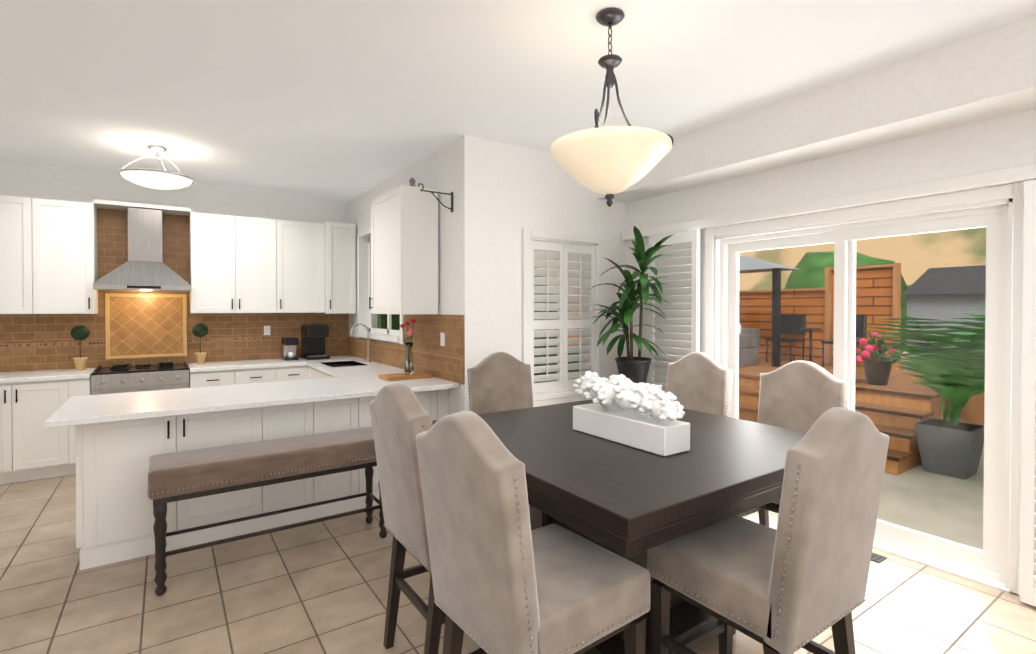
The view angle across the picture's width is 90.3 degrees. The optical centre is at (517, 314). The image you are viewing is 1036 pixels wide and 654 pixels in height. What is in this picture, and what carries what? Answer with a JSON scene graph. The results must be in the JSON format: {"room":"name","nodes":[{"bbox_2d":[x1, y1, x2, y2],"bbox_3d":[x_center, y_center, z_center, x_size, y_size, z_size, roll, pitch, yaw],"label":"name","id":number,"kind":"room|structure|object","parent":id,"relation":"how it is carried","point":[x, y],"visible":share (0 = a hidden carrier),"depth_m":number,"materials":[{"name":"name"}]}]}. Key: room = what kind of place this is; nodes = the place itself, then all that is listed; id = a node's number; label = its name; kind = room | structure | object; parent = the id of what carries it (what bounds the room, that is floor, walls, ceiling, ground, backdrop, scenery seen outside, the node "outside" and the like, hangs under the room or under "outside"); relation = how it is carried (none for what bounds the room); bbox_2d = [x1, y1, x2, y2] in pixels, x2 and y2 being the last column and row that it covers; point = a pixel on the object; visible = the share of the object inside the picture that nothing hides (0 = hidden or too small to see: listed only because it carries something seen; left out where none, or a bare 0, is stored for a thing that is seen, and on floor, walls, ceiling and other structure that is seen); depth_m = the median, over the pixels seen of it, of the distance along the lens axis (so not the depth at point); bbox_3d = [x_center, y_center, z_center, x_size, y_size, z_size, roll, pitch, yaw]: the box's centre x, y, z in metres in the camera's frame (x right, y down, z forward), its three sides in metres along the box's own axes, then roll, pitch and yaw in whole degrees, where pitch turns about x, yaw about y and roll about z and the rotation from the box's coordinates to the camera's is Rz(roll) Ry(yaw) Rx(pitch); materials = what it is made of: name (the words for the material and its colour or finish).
{"room":"kitchen","nodes":[
{"label":"kitchen","id":0,"kind":"room"},
{"bbox_2d":[0,163,347,363],"bbox_3d":[-4.489,0.016,5.100,5.900,2.850,0.200,0,1,-34],"label":"wall","id":1,"kind":"structure","parent":0,"point":[40,182],"depth_m":5.47,"materials":[{"name":"paint"}]},
{"bbox_2d":[0,195,43,313],"bbox_3d":[-4.789,-0.528,4.547,0.911,1.050,0.335,0,1,-34],"label":"upper cabinet","id":2,"kind":"object","parent":1,"relation":"attached to","point":[21,218],"depth_m":4.60,"materials":[{"name":"white wood"}]},
{"bbox_2d":[44,199,99,313],"bbox_3d":[-4.309,-0.531,4.874,0.491,1.050,0.335,0,1,-34],"label":"upper cabinet","id":3,"kind":"object","parent":1,"relation":"attached to","point":[49,257],"depth_m":4.78,"materials":[{"name":"white wood"}]},
{"bbox_2d":[93,207,190,291],"bbox_3d":[-3.744,-0.647,5.166,0.765,0.815,0.487,0,1,-34],"label":"range hood","id":4,"kind":"object","parent":1,"relation":"attached to","point":[144,267],"visible":0.98,"depth_m":5.10,"materials":[{"name":"silver metal"}]},
{"bbox_2d":[0,208,347,371],"bbox_3d":[-4.425,-0.283,5.002,5.500,1.630,0.028,0,1,-34],"label":"tile backsplash","id":5,"kind":"structure","parent":1,"relation":"attached to","point":[132,328],"depth_m":5.37,"materials":[{"name":"tile"}]},
{"bbox_2d":[188,211,283,312],"bbox_3d":[-3.107,-0.541,5.694,0.870,1.050,0.335,0,1,-34],"label":"upper cabinet","id":6,"kind":"object","parent":1,"relation":"attached to","point":[237,262],"depth_m":5.54,"materials":[{"name":"white wood"}]},
{"bbox_2d":[284,220,319,313],"bbox_3d":[-2.606,-0.545,6.036,0.584,1.050,0.335,0,1,-34],"label":"upper cabinet","id":7,"kind":"object","parent":1,"relation":"attached to","point":[301,239],"depth_m":5.92,"materials":[{"name":"white wood"}]},
{"bbox_2d":[320,222,355,313],"bbox_3d":[-2.232,-0.552,6.261,0.414,1.080,0.385,0,1,-34],"label":"upper cabinet","id":8,"kind":"object","parent":1,"relation":"attached to","point":[337,240],"depth_m":6.10,"materials":[{"name":"white wood"}]},
{"bbox_2d":[348,134,486,414],"bbox_3d":[-1.205,0.013,5.343,0.200,2.850,3.100,0,1,-34],"label":"wall","id":9,"kind":"structure","parent":0,"point":[457,167],"depth_m":4.11,"materials":[{"name":"paint"}]},
{"bbox_2d":[369,185,437,314],"bbox_3d":[-1.031,-0.528,4.548,0.362,1.048,0.740,0,1,-34],"label":"upper cabinet","id":10,"kind":"object","parent":9,"relation":"attached to","point":[404,249],"visible":1,"depth_m":4.29,"materials":[{"name":"white wood"}]},
{"bbox_2d":[409,178,415,186],"bbox_3d":[-0.904,-1.112,4.410,0.070,0.120,0.070,0,1,-34],"label":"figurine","id":11,"kind":"object","parent":10,"relation":"on","point":[412,181],"visible":0.52,"depth_m":4.39,"materials":[{"name":"grey"}]},
{"bbox_2d":[348,314,464,383],"bbox_3d":[-1.286,0.259,5.269,0.020,0.540,3.060,0,1,-34],"label":"tile backsplash","id":12,"kind":"structure","parent":9,"relation":"attached to","point":[438,348],"depth_m":4.52,"materials":[{"name":"tile"}]},
{"bbox_2d":[418,183,452,211],"bbox_3d":[-0.651,-0.924,4.076,0.299,0.195,0.024,0,1,-34],"label":"wall bracket","id":13,"kind":"object","parent":9,"relation":"attached to","point":[451,194],"visible":1,"depth_m":4.10,"materials":[{"name":"grey metal"}]},
{"bbox_2d":[0,474,1035,653],"bbox_3d":[-1.253,1.530,1.757,7.460,0.100,9.400,0,1,-34],"label":"floor","id":14,"kind":"structure","parent":0,"point":[319,587],"depth_m":2.65,"materials":[{"name":"tile"}]},
{"bbox_2d":[0,379,71,484],"bbox_3d":[-4.494,1.012,4.610,0.791,0.870,0.617,0,1,-34],"label":"base cabinet","id":15,"kind":"object","parent":14,"relation":"on","point":[32,447],"depth_m":4.46,"materials":[{"name":"white wood"}]},
{"bbox_2d":[0,368,95,383],"bbox_3d":[-5.279,0.562,4.058,3.007,0.039,0.637,0,1,-34],"label":"countertop","id":16,"kind":"structure","parent":15,"relation":"on","point":[60,374],"depth_m":4.60,"materials":[{"name":"white stone"}]},
{"bbox_2d":[71,325,89,369],"bbox_3d":[-4.196,0.317,4.942,0.146,0.430,0.146,0,1,-34],"label":"topiary","id":17,"kind":"object","parent":16,"relation":"on","point":[80,332],"visible":1,"depth_m":4.91,"materials":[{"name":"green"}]},
{"bbox_2d":[72,377,90,474],"bbox_3d":[-4.129,1.009,4.859,0.210,0.870,0.617,0,1,-34],"label":"base cabinet","id":18,"kind":"object","parent":14,"relation":"on","point":[80,387],"depth_m":4.62,"materials":[{"name":"white wood"}]},
{"bbox_2d":[91,361,188,394],"bbox_3d":[-3.707,0.962,5.100,0.750,0.918,0.672,0,1,-34],"label":"range","id":19,"kind":"object","parent":14,"relation":"on","point":[125,378],"visible":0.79,"depth_m":4.89,"materials":[{"name":"silver metal"}]},
{"bbox_2d":[75,406,274,569],"bbox_3d":[-2.273,1.025,3.476,1.020,0.870,0.640,0,1,-34],"label":"base cabinet","id":20,"kind":"object","parent":14,"relation":"on","point":[115,519],"depth_m":3.11,"materials":[{"name":"white wood"}]},
{"bbox_2d":[44,375,379,427],"bbox_3d":[-2.006,0.568,3.580,1.783,0.039,0.920,0,1,-34],"label":"countertop","id":21,"kind":"structure","parent":20,"relation":"on","point":[101,408],"depth_m":3.38,"materials":[{"name":"white stone"}]},
{"bbox_2d":[189,369,243,387],"bbox_3d":[-3.229,1.002,5.473,0.450,0.870,0.617,0,1,-34],"label":"base cabinet","id":22,"kind":"object","parent":14,"relation":"on","point":[225,377],"depth_m":5.22,"materials":[{"name":"white wood"}]},
{"bbox_2d":[244,367,283,383],"bbox_3d":[-2.932,1.000,5.676,0.510,0.870,0.617,0,1,-34],"label":"base cabinet","id":23,"kind":"object","parent":14,"relation":"on","point":[259,375],"depth_m":5.46,"materials":[{"name":"white wood"}]},
{"bbox_2d":[147,427,386,595],"bbox_3d":[-1.458,1.131,3.153,1.311,0.665,0.385,0,1,-34],"label":"bench","id":24,"kind":"object","parent":14,"relation":"on","point":[181,475],"visible":0.85,"depth_m":2.97,"materials":[{"name":"fabric"}]},
{"bbox_2d":[284,366,308,380],"bbox_3d":[-2.652,0.997,5.867,0.408,0.870,0.617,0,1,-34],"label":"base cabinet","id":25,"kind":"object","parent":14,"relation":"on","point":[293,372],"depth_m":5.64,"materials":[{"name":"white wood"}]},
{"bbox_2d":[188,358,303,371],"bbox_3d":[-2.970,0.544,5.633,1.063,0.039,0.637,0,1,-34],"label":"countertop","id":26,"kind":"structure","parent":25,"relation":"on","point":[260,363],"depth_m":5.47,"materials":[{"name":"white stone"}]},
{"bbox_2d":[192,323,207,363],"bbox_3d":[-3.388,0.307,5.493,0.145,0.436,0.158,0,1,-34],"label":"topiary","id":27,"kind":"object","parent":26,"relation":"on","point":[200,330],"visible":1,"depth_m":5.46,"materials":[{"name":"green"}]},
{"bbox_2d":[282,337,297,360],"bbox_3d":[-2.637,0.393,5.956,0.140,0.255,0.240,0,1,-34],"label":"espresso machine","id":28,"kind":"object","parent":26,"relation":"on","point":[289,348],"visible":0.98,"depth_m":5.91,"materials":[{"name":"black"}]},
{"bbox_2d":[298,355,458,391],"bbox_3d":[-1.586,0.636,5.137,0.664,0.210,3.017,0,1,-34],"label":"countertop","id":29,"kind":"structure","parent":25,"relation":"on","point":[355,377],"depth_m":4.83,"materials":[{"name":"white stone"}]},
{"bbox_2d":[300,324,329,359],"bbox_3d":[-2.395,0.316,6.084,0.265,0.405,0.340,0,1,-34],"label":"coffee maker","id":30,"kind":"object","parent":29,"relation":"on","point":[313,336],"visible":1,"depth_m":6.02,"materials":[{"name":"black plastic"}]},
{"bbox_2d":[350,323,370,362],"bbox_3d":[-1.733,0.310,5.640,0.228,0.430,0.116,0,1,-34],"label":"faucet","id":31,"kind":"object","parent":29,"relation":"on","point":[368,360],"visible":1,"depth_m":5.65,"materials":[{"name":"silver metal"}]},
{"bbox_2d":[378,371,432,380],"bbox_3d":[-0.957,0.525,4.399,0.400,0.027,0.250,0,1,-34],"label":"cutting board","id":32,"kind":"object","parent":29,"relation":"on","point":[401,376],"visible":1,"depth_m":4.33,"materials":[{"name":"brown wood"}]},
{"bbox_2d":[400,319,415,373],"bbox_3d":[-0.932,0.273,4.413,0.143,0.472,0.151,0,1,-34],"label":"vase","id":33,"kind":"object","parent":32,"relation":"on","point":[409,368],"visible":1,"depth_m":4.39,"materials":[{"name":"clear glass"}]},
{"bbox_2d":[275,401,326,527],"bbox_3d":[-1.765,1.021,3.823,0.450,0.870,0.640,0,1,-34],"label":"base cabinet","id":34,"kind":"object","parent":14,"relation":"on","point":[292,420],"depth_m":3.61,"materials":[{"name":"white wood"}]},
{"bbox_2d":[309,367,333,378],"bbox_3d":[-1.629,1.004,5.246,0.617,0.870,1.553,0,1,-34],"label":"base cabinet","id":35,"kind":"object","parent":14,"relation":"on","point":[315,373],"visible":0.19,"depth_m":5.41,"materials":[{"name":"white wood"}]},
{"bbox_2d":[323,397,370,515],"bbox_3d":[-1.497,1.019,4.006,0.440,0.870,0.640,0,1,-34],"label":"base cabinet","id":36,"kind":"object","parent":14,"relation":"on","point":[353,413],"depth_m":3.79,"materials":[{"name":"white wood"}]},
{"bbox_2d":[371,396,378,505],"bbox_3d":[-1.232,1.017,4.187,0.439,0.870,0.640,0,1,-34],"label":"base cabinet","id":37,"kind":"object","parent":14,"relation":"on","point":[375,475],"depth_m":3.91,"materials":[{"name":"white wood"}]},
{"bbox_2d":[413,389,447,420],"bbox_3d":[-0.952,1.014,4.377,0.478,0.870,0.640,0,1,-34],"label":"base cabinet","id":38,"kind":"object","parent":14,"relation":"on","point":[435,402],"depth_m":4.18,"materials":[{"name":"white wood"}]},
{"bbox_2d":[369,382,541,653],"bbox_3d":[-0.278,0.874,2.245,0.620,1.199,0.491,0,1,-34],"label":"chair","id":39,"kind":"object","parent":14,"relation":"on","point":[401,418],"visible":0.5,"depth_m":2.05,"materials":[{"name":"fabric"}]},
{"bbox_2d":[467,352,532,414],"bbox_3d":[0.017,0.861,3.384,0.491,1.199,0.620,0,1,-34],"label":"chair","id":40,"kind":"object","parent":14,"relation":"on","point":[499,381],"visible":0.35,"depth_m":3.52,"materials":[{"name":"fabric"}]},
{"bbox_2d":[416,411,650,653],"bbox_3d":[0.046,0.881,1.664,0.620,1.199,0.491,-1,1,-37],"label":"chair","id":41,"kind":"object","parent":14,"relation":"on","point":[506,579],"visible":1,"depth_m":1.48,"materials":[{"name":"fabric"}]},
{"bbox_2d":[432,399,806,653],"bbox_3d":[0.491,1.014,2.450,1.450,0.915,1.470,0,1,-34],"label":"dining table","id":42,"kind":"object","parent":14,"relation":"on","point":[632,504],"visible":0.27,"depth_m":1.91,"materials":[{"name":"brown wood"}]},
{"bbox_2d":[573,371,689,456],"bbox_3d":[0.491,0.415,2.292,0.286,0.284,0.617,0,1,-34],"label":"flower box","id":43,"kind":"object","parent":42,"relation":"on","point":[620,409],"visible":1,"depth_m":2.18,"materials":[{"name":"white ceramic"}]},
{"bbox_2d":[645,382,661,388],"bbox_3d":[0.980,1.019,4.388,0.340,0.860,0.340,0,1,-34],"label":"plant stand","id":44,"kind":"object","parent":14,"relation":"on","point":[659,386],"visible":0.1,"depth_m":4.33,"materials":[{"name":"white"}]},
{"bbox_2d":[590,226,673,382],"bbox_3d":[0.881,-0.069,4.297,0.660,1.314,0.846,0,1,-34],"label":"dracaena plant","id":45,"kind":"object","parent":44,"relation":"on","point":[633,369],"visible":0.98,"depth_m":4.26,"materials":[{"name":"green plant"}]},
{"bbox_2d":[666,352,732,416],"bbox_3d":[1.052,0.860,3.455,0.620,1.199,0.491,0,1,-34],"label":"chair","id":46,"kind":"object","parent":14,"relation":"on","point":[700,381],"visible":0.27,"depth_m":3.51,"materials":[{"name":"fabric"}]},
{"bbox_2d":[647,407,888,653],"bbox_3d":[0.836,0.880,1.776,0.491,1.199,0.620,0,1,-34],"label":"chair","id":47,"kind":"object","parent":14,"relation":"on","point":[796,580],"visible":1,"depth_m":1.56,"materials":[{"name":"fabric"}]},
{"bbox_2d":[737,360,849,526],"bbox_3d":[1.452,0.867,2.868,0.620,1.199,0.491,0,1,-34],"label":"chair","id":48,"kind":"object","parent":14,"relation":"on","point":[801,395],"visible":0.23,"depth_m":2.98,"materials":[{"name":"fabric"}]},
{"bbox_2d":[871,552,886,562],"bbox_3d":[2.084,1.459,3.191,0.110,0.009,0.310,0,1,-34],"label":"floor vent","id":49,"kind":"object","parent":14,"relation":"in","point":[876,558],"visible":0.23,"depth_m":3.08,"materials":[{"name":"grey metal"}]},
{"bbox_2d":[0,0,1035,201],"bbox_3d":[-1.150,-1.446,1.793,7.710,0.150,9.400,0,1,-34],"label":"ceiling","id":50,"kind":"structure","parent":0,"point":[342,100],"depth_m":2.93,"materials":[{"name":"white paint"}]},
{"bbox_2d":[117,144,194,189],"bbox_3d":[-3.011,-1.228,4.303,0.534,0.342,0.534,0,1,-34],"label":"kitchen ceiling light","id":51,"kind":"object","parent":50,"relation":"attached to","point":[157,179],"visible":1,"depth_m":4.20,"materials":[{"name":"white glass"}]},
{"bbox_2d":[550,8,673,206],"bbox_3d":[0.417,-0.937,2.393,0.560,0.879,0.588,0,1,-34],"label":"pendant chandelier","id":52,"kind":"object","parent":50,"relation":"hanging from","point":[608,162],"visible":1,"depth_m":2.24,"materials":[{"name":"beige glass"}]},
{"bbox_2d":[597,15,1035,202],"bbox_3d":[2.549,-1.213,2.442,0.370,0.330,5.900,0,1,-34],"label":"bulkhead","id":53,"kind":"object","parent":50,"relation":"attached to","point":[987,75],"visible":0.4,"depth_m":2.97,"materials":[{"name":"paint"}]},
{"bbox_2d":[487,139,624,395],"bbox_3d":[0.436,0.021,4.720,1.810,2.850,0.220,0,1,-34],"label":"wall","id":54,"kind":"structure","parent":0,"point":[533,188],"depth_m":4.31,"materials":[{"name":"paint"}]},
{"bbox_2d":[523,228,604,406],"bbox_3d":[0.369,0.036,4.650,0.970,1.530,0.260,0,1,-34],"label":"window shutters","id":55,"kind":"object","parent":54,"relation":"in","point":[565,252],"depth_m":4.58,"materials":[{"name":"white wood"}]},
{"bbox_2d":[625,109,1035,381],"bbox_3d":[2.805,0.045,2.632,0.250,2.850,5.900,0,1,-34],"label":"wall","id":56,"kind":"structure","parent":0,"point":[1007,141],"depth_m":3.38,"materials":[{"name":"paint"}]},
{"bbox_2d":[622,163,1035,596],"bbox_3d":[2.067,0.343,3.651,0.325,2.230,3.350,0,1,-34],"label":"door frame","id":57,"kind":"structure","parent":56,"relation":"attached to","point":[994,563],"depth_m":3.03,"materials":[{"name":"white wood"}]},
{"bbox_2d":[648,180,1035,606],"bbox_3d":[2.014,0.383,3.413,0.135,2.125,2.985,0,1,-34],"label":"window shutters","id":58,"kind":"object","parent":56,"relation":"attached to","point":[678,338],"visible":0.52,"depth_m":4.14,"materials":[{"name":"white wood"}]},
{"label":"outside","id":59,"kind":"structure","parent":0,"visible":0},
{"bbox_2d":[534,227,985,352],"bbox_3d":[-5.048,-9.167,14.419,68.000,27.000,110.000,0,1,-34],"label":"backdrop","id":60,"kind":"structure","parent":59,"point":[931,240],"depth_m":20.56,"materials":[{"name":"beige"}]},
{"bbox_2d":[568,344,984,474],"bbox_3d":[2.132,1.126,9.829,3.205,0.679,9.870,0,1,-34],"label":"deck","id":61,"kind":"object","parent":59,"point":[968,416],"depth_m":5.65,"materials":[{"name":"brown wood"}]},
{"bbox_2d":[554,263,900,369],"bbox_3d":[3.149,-0.014,11.182,0.125,1.569,8.760,0,1,-34],"label":"fence","id":62,"kind":"object","parent":61,"relation":"on","point":[816,312],"depth_m":8.47,"materials":[{"name":"brown wood"}]},
{"bbox_2d":[739,324,759,366],"bbox_3d":[2.916,0.466,8.916,0.730,0.660,2.250,0,1,-34],"label":"outdoor sofa","id":63,"kind":"object","parent":61,"relation":"on","point":[751,334],"depth_m":8.05,"materials":[{"name":"grey fabric"}]},
{"bbox_2d":[739,255,800,366],"bbox_3d":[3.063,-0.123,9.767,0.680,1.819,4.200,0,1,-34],"label":"gazebo","id":64,"kind":"object","parent":61,"relation":"on","point":[776,322],"depth_m":7.98,"materials":[{"name":"grey metal"}]},
{"bbox_2d":[765,314,805,361],"bbox_3d":[4.469,0.400,8.613,0.455,0.800,0.440,0,1,-34],"label":"outdoor chair","id":65,"kind":"object","parent":61,"relation":"on","point":[799,324],"depth_m":8.65,"materials":[{"name":"black metal"}]},
{"bbox_2d":[801,328,821,364],"bbox_3d":[4.658,0.510,8.199,0.300,0.589,0.300,0,1,-34],"label":"outdoor table","id":66,"kind":"object","parent":61,"relation":"on","point":[810,345],"depth_m":8.18,"materials":[{"name":"black metal"}]},
{"bbox_2d":[821,315,866,367],"bbox_3d":[4.976,0.408,7.870,0.455,0.800,0.440,0,1,-34],"label":"outdoor chair","id":67,"kind":"object","parent":61,"relation":"on","point":[860,332],"depth_m":7.85,"materials":[{"name":"black metal"}]},
{"bbox_2d":[855,330,901,385],"bbox_3d":[4.232,0.504,6.104,0.480,0.649,0.520,0,1,-34],"label":"flower pot","id":68,"kind":"object","parent":61,"relation":"on","point":[879,379],"depth_m":6.02,"materials":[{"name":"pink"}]},
{"bbox_2d":[764,356,905,369],"bbox_3d":[4.433,1.507,22.826,57.000,0.300,57.000,0,1,-34],"label":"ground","id":69,"kind":"structure","parent":59,"point":[901,365],"depth_m":14.68,"materials":[{"name":"brown"}]},
{"bbox_2d":[357,227,578,382],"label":"window","id":70,"kind":"structure","parent":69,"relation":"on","point":[395,324],"depth_m":6.14,"materials":[{"name":"white wood"}]},
{"bbox_2d":[877,444,983,549],"bbox_3d":[4.822,1.553,4.085,4.680,0.040,7.600,0,1,-34],"label":"concrete patio slab","id":71,"kind":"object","parent":69,"relation":"on","point":[906,486],"depth_m":4.18,"materials":[{"name":"grey concrete"}]},
{"bbox_2d":[862,303,985,479],"bbox_3d":[4.928,0.588,4.612,3.922,1.876,2.408,0,1,-34],"label":"palm","id":72,"kind":"object","parent":71,"relation":"on","point":[968,448],"depth_m":4.74,"materials":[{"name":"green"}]},
{"bbox_2d":[902,265,985,370],"bbox_3d":[7.219,0.408,7.088,2.120,2.259,2.580,0,1,-34],"label":"shed","id":73,"kind":"object","parent":69,"relation":"on","point":[937,288],"depth_m":7.33,"materials":[{"name":"grey"}]},
{"bbox_2d":[784,251,910,352],"bbox_3d":[11.856,-0.203,9.301,6.087,2.903,12.356,0,1,-34],"label":"tree","id":74,"kind":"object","parent":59,"point":[823,262],"depth_m":11.84,"materials":[{"name":"green plant"}]}
]}

